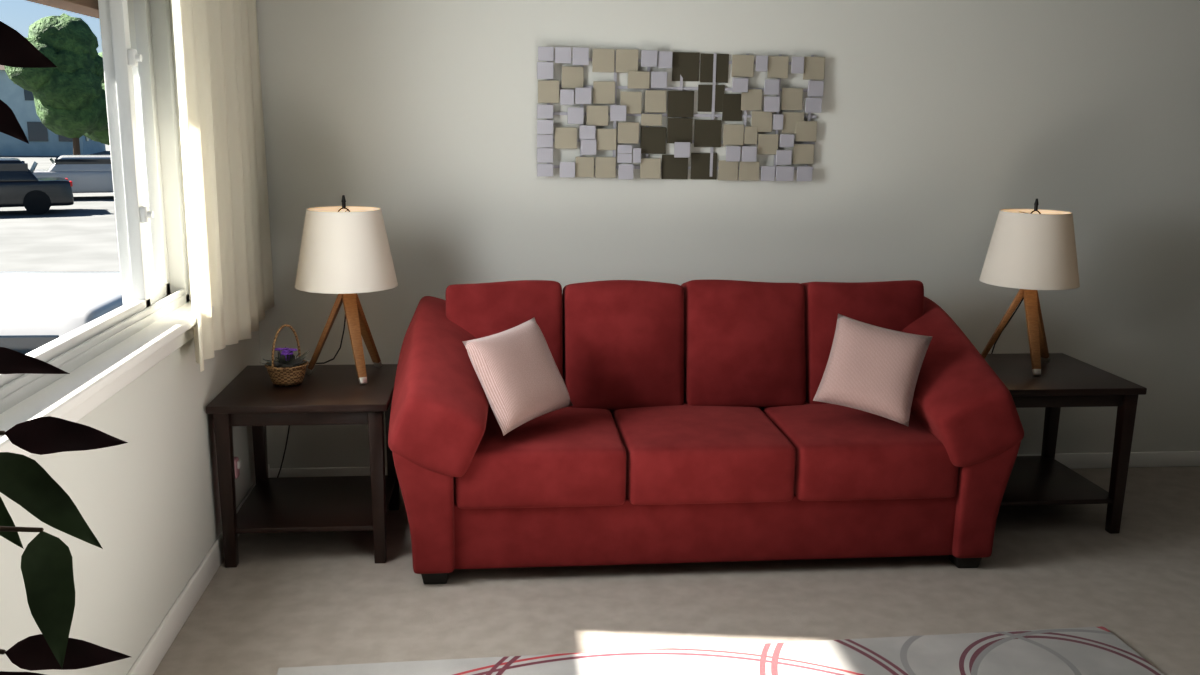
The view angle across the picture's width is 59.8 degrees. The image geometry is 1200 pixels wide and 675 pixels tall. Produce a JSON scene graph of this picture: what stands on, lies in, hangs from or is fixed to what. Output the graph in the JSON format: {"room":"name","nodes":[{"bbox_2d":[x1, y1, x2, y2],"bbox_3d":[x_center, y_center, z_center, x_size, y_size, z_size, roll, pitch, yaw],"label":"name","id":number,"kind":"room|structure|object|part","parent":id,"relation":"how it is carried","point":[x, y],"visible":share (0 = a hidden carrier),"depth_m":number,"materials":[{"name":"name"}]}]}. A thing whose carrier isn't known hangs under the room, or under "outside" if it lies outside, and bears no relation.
{"room":"living room","nodes":[
{"label":"living room","id":0,"kind":"room"},
{"bbox_2d":[26,0,98,18],"bbox_3d":[-1.754,0.224,3.980,0.240,3.290,14.000,0,12,-6],"label":"roof eave","id":1,"kind":"object","parent":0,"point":[90,8],"visible":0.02,"depth_m":3.34,"materials":[{"name":"brown wood"}]},
{"bbox_2d":[0,0,260,674],"bbox_3d":[-1.212,0.184,0.899,0.200,2.440,7.110,0,12,-6],"label":"wall","id":2,"kind":"structure","parent":0,"point":[151,501],"depth_m":3.01,"materials":[{"name":"white paint"}]},
{"bbox_2d":[0,0,213,456],"bbox_3d":[-1.338,-0.469,2.659,0.215,1.243,1.850,0,12,-6],"label":"window","id":3,"kind":"structure","parent":2,"relation":"in","point":[104,355],"depth_m":3.12,"materials":[{"name":"white plastic"}]},
{"bbox_2d":[127,464,269,674],"bbox_3d":[-1.120,1.331,1.149,0.014,0.095,7.110,0,12,-6],"label":"baseboard","id":4,"kind":"structure","parent":2,"relation":"attached to","point":[148,661],"depth_m":3.30,"materials":[{"name":"white"}]},
{"bbox_2d":[171,0,273,371],"bbox_3d":[-1.261,-0.562,2.845,0.090,1.565,2.966,0,12,-6],"label":"window curtain","id":5,"kind":"object","parent":2,"relation":"hanging from","point":[216,44],"visible":1,"depth_m":3.65,"materials":[{"name":"beige fabric"}]},
{"bbox_2d":[234,457,240,478],"bbox_3d":[-1.383,0.496,3.945,0.048,0.115,0.070,0,12,-6],"label":"air freshener","id":6,"kind":"object","parent":2,"relation":"attached to","point":[237,462],"visible":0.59,"depth_m":3.93,"materials":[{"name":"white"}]},
{"bbox_2d":[153,466,1199,674],"bbox_3d":[2.166,1.413,1.492,7.020,0.120,7.510,0,12,-6],"label":"floor","id":7,"kind":"structure","parent":0,"point":[291,599],"depth_m":3.58,"materials":[{"name":"beige carpet"}]},
{"bbox_2d":[0,21,130,674],"bbox_3d":[-0.733,0.511,0.806,0.586,1.850,0.663,-10,16,-42],"label":"ficus tree","id":8,"kind":"object","parent":7,"relation":"on","point":[46,561],"visible":1,"depth_m":0.69,"materials":[{"name":"green plant"}]},
{"bbox_2d":[206,364,399,567],"bbox_3d":[-1.091,0.472,4.005,0.620,0.610,0.620,0,12,-6],"label":"end table","id":9,"kind":"object","parent":7,"relation":"on","point":[331,394],"visible":0.98,"depth_m":3.81,"materials":[{"name":"brown wood"}]},
{"bbox_2d":[262,324,312,385],"bbox_3d":[-1.168,0.060,3.915,0.181,0.224,0.195,6,13,23],"label":"basket","id":10,"kind":"object","parent":9,"relation":"on","point":[287,369],"visible":1,"depth_m":3.88,"materials":[{"name":"wicker"}]},
{"bbox_2d":[235,475,394,533],"bbox_3d":[-1.093,0.638,4.040,0.550,0.020,0.550,0,12,-6],"label":"shelf","id":11,"kind":"object","parent":9,"relation":"attached to","point":[330,503],"depth_m":3.98,"materials":[{"name":"brown wood"}]},
{"bbox_2d":[277,195,397,477],"bbox_3d":[-1.142,0.079,4.132,0.753,1.291,0.386,6,13,23],"label":"table lamp","id":12,"kind":"object","parent":9,"relation":"on","point":[345,252],"visible":0.96,"depth_m":3.85,"materials":[{"name":"white fabric"}]},
{"bbox_3d":[-1.197,0.242,4.295,0.405,0.905,0.425,0,12,-6],"label":"cord","id":13,"kind":"part","parent":12,"relation":"part of","materials":[{"name":"black plastic"}]},
{"bbox_3d":[-0.968,-0.342,3.969,0.386,0.294,0.386,0,12,-6],"label":"lamp shade","id":14,"kind":"part","parent":12,"relation":"part of","materials":[{"name":"fabric"}]},
{"bbox_2d":[388,279,1023,583],"bbox_3d":[0.353,0.285,4.073,2.256,0.986,1.010,0,12,-6],"label":"sofa","id":15,"kind":"object","parent":7,"relation":"on","point":[694,430],"visible":0.88,"depth_m":3.73,"materials":[{"name":"red fabric"}]},
{"bbox_3d":[-0.646,0.382,3.997,0.205,0.700,1.005,0,12,-6],"label":"arm panel","id":16,"kind":"part","parent":15,"relation":"part of","materials":[{"name":"red fabric"}]},
{"bbox_2d":[388,296,488,476],"bbox_3d":[-0.588,0.149,3.900,0.376,0.504,0.910,0,12,-6],"label":"armrest","id":17,"kind":"object","parent":15,"relation":"on","point":[439,421],"depth_m":3.55,"materials":[{"name":"red fabric"}]},
{"bbox_2d":[446,280,562,409],"bbox_3d":[-0.378,0.031,4.128,0.452,0.540,0.318,0,12,-6],"label":"cushion","id":18,"kind":"object","parent":15,"relation":"on","point":[478,310],"depth_m":4.01,"materials":[{"name":"fabric"}]},
{"bbox_2d":[462,318,572,435],"bbox_3d":[-0.287,0.131,3.716,0.210,0.349,0.386,11,15,40],"label":"throw pillow","id":19,"kind":"object","parent":15,"relation":"on","point":[516,369],"visible":1,"depth_m":3.64,"materials":[{"name":"pink fabric"}]},
{"bbox_2d":[455,407,625,508],"bbox_3d":[-0.231,0.414,3.891,0.592,0.232,0.675,0,12,-6],"label":"seat cushion","id":20,"kind":"object","parent":15,"relation":"on","point":[567,457],"depth_m":3.59,"materials":[{"name":"red fabric"}]},
{"bbox_2d":[562,280,683,409],"bbox_3d":[0.090,0.026,4.174,0.472,0.539,0.315,0,12,-6],"label":"cushion","id":21,"kind":"object","parent":15,"relation":"on","point":[623,340],"depth_m":4.05,"materials":[{"name":"red fabric"}]},
{"bbox_2d":[611,402,795,504],"bbox_3d":[0.366,0.410,3.949,0.592,0.232,0.675,0,12,-6],"label":"seat cushion","id":22,"kind":"object","parent":15,"relation":"on","point":[676,453],"depth_m":3.66,"materials":[{"name":"red fabric"}]},
{"bbox_2d":[681,279,805,406],"bbox_3d":[0.573,0.025,4.221,0.482,0.542,0.322,0,12,-6],"label":"cushion","id":23,"kind":"object","parent":15,"relation":"on","point":[744,342],"depth_m":4.10,"materials":[{"name":"red fabric"}]},
{"bbox_2d":[759,401,958,500],"bbox_3d":[0.963,0.405,4.008,0.592,0.232,0.675,0,12,-6],"label":"seat cushion","id":24,"kind":"object","parent":15,"relation":"on","point":[842,453],"depth_m":3.70,"materials":[{"name":"red fabric"}]},
{"bbox_2d":[801,280,923,403],"bbox_3d":[1.060,0.022,4.268,0.482,0.537,0.317,0,12,-6],"label":"cushion","id":25,"kind":"object","parent":15,"relation":"on","point":[893,305],"depth_m":4.15,"materials":[{"name":"fabric"}]},
{"bbox_2d":[813,314,931,426],"bbox_3d":[1.002,0.115,3.840,0.394,0.364,0.213,5,13,21],"label":"throw pillow","id":26,"kind":"object","parent":15,"relation":"on","point":[873,369],"visible":1,"depth_m":3.79,"materials":[{"name":"pink fabric"}]},
{"bbox_2d":[901,296,1023,466],"bbox_3d":[1.307,0.136,4.085,0.376,0.504,0.910,0,12,-6],"label":"armrest","id":27,"kind":"object","parent":15,"relation":"on","point":[962,414],"depth_m":3.71,"materials":[{"name":"red fabric"}]},
{"bbox_3d":[1.349,0.368,4.192,0.205,0.700,1.005,0,12,-6],"label":"arm panel","id":28,"kind":"part","parent":15,"relation":"part of","materials":[{"name":"red fabric"}]},
{"bbox_2d":[276,626,1163,674],"bbox_3d":[0.453,1.137,2.379,2.600,0.012,1.750,-1,12,-7],"label":"area rug","id":29,"kind":"object","parent":7,"relation":"on","point":[1083,650],"visible":1,"depth_m":3.14,"materials":[{"name":"white carpet"}]},
{"bbox_2d":[985,353,1146,533],"bbox_3d":[1.776,0.432,4.374,0.620,0.610,0.620,0,12,-6],"label":"end table","id":30,"kind":"object","parent":7,"relation":"on","point":[1065,380],"visible":0.49,"depth_m":4.17,"materials":[{"name":"brown wood"}]},
{"bbox_2d":[979,199,1079,374],"bbox_3d":[1.774,-0.077,4.345,0.386,0.998,0.428,8,14,33],"label":"table lamp","id":31,"kind":"object","parent":30,"relation":"on","point":[1030,251],"visible":0.93,"depth_m":4.15,"materials":[{"name":"white fabric"}]},
{"bbox_3d":[1.745,0.083,4.518,0.006,0.612,0.295,0,12,-6],"label":"cord","id":32,"kind":"part","parent":31,"relation":"part of","materials":[{"name":"black plastic"}]},
{"bbox_3d":[1.766,-0.369,4.266,0.386,0.294,0.386,0,12,-6],"label":"lamp shade","id":33,"kind":"part","parent":31,"relation":"part of","materials":[{"name":"fabric"}]},
{"bbox_2d":[1000,456,1111,505],"bbox_3d":[1.774,0.599,4.409,0.550,0.020,0.550,0,12,-6],"label":"shelf","id":34,"kind":"object","parent":30,"relation":"attached to","point":[1033,480],"depth_m":4.29,"materials":[{"name":"brown wood"}]},
{"bbox_2d":[256,0,1199,467],"bbox_3d":[1.829,-0.589,4.791,7.020,2.440,0.200,0,12,-6],"label":"wall","id":35,"kind":"structure","parent":0,"point":[936,118],"depth_m":4.54,"materials":[{"name":"white paint"}]},
{"bbox_2d":[537,47,824,180],"bbox_3d":[0.345,-0.942,4.436,1.224,0.542,0.050,0,12,-6],"label":"metal wall art","id":36,"kind":"object","parent":35,"relation":"attached to","point":[714,67],"visible":1,"depth_m":4.43,"materials":[{"name":"silver metal"}]},
{"bbox_2d":[269,451,1199,477],"bbox_3d":[1.824,0.591,4.928,6.620,0.075,0.014,0,12,-6],"label":"baseboard","id":37,"kind":"structure","parent":35,"relation":"attached to","point":[1164,458],"depth_m":4.97,"materials":[{"name":"white"}]},
{"label":"outside","id":38,"kind":"structure","parent":0,"visible":0},
{"bbox_2d":[0,144,119,271],"bbox_3d":[-49.438,-4.089,30.168,90.000,0.200,130.000,0,12,-6],"label":"street","id":39,"kind":"structure","parent":38,"point":[82,235],"depth_m":23.31,"materials":[{"name":"grey asphalt"}]},
{"bbox_2d":[0,158,73,214],"bbox_3d":[-16.761,-4.024,27.866,4.699,1.450,1.820,-6,14,-30],"label":"parked car","id":40,"kind":"object","parent":39,"relation":"on","point":[19,187],"visible":1,"depth_m":27.82,"materials":[{"name":"black paint"}]},
{"bbox_3d":[-16.599,-4.496,27.862,2.787,0.344,1.651,-6,14,-30],"label":"glass","id":41,"kind":"part","parent":40,"relation":"part of","materials":[{"name":"grey glass"}]},
{"bbox_2d":[0,65,105,155],"bbox_3d":[-41.047,-15.552,68.443,14.800,6.800,10.800,-3,12,-17],"label":"apartment building","id":42,"kind":"structure","parent":39,"relation":"on","point":[42,141],"depth_m":65.35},
{"bbox_2d":[4,13,107,154],"bbox_3d":[-24.533,-11.108,47.582,3.772,7.064,4.358,0,12,-6],"label":"tree","id":43,"kind":"object","parent":39,"relation":"on","point":[70,98],"visible":0.94,"depth_m":46.41,"materials":[{"name":"green plant"}]},
{"bbox_2d":[0,271,122,353],"bbox_3d":[-4.187,0.296,8.053,1.820,1.420,4.499,0,12,-6],"label":"sidewalk","id":44,"kind":"structure","parent":39,"relation":"on","point":[37,308],"depth_m":7.21,"materials":[{"name":"grey paint"}]},
{"bbox_3d":[-4.163,-0.122,7.781,1.647,0.324,2.651,0,12,-6],"label":"glass","id":45,"kind":"part","parent":44,"relation":"part of","materials":[{"name":"grey"}]},
{"bbox_2d":[29,155,113,192],"bbox_3d":[-16.425,-5.173,33.635,4.399,1.350,1.820,-5,13,-25],"label":"parked car","id":46,"kind":"object","parent":39,"relation":"on","point":[87,173],"visible":0.33,"depth_m":32.82,"materials":[{"name":"grey paint"}]},
{"bbox_3d":[-16.253,-5.643,33.619,2.562,0.276,1.636,-5,13,-25],"label":"glass","id":47,"kind":"part","parent":46,"relation":"part of","materials":[{"name":"grey glass"}]},
{"bbox_2d":[84,52,109,144],"bbox_3d":[-23.327,-12.042,52.163,5.336,7.050,5.228,0,12,-6],"label":"tree","id":48,"kind":"object","parent":39,"relation":"on","point":[101,136],"visible":0.02,"depth_m":50.59,"materials":[{"name":"green plant"}]}
]}

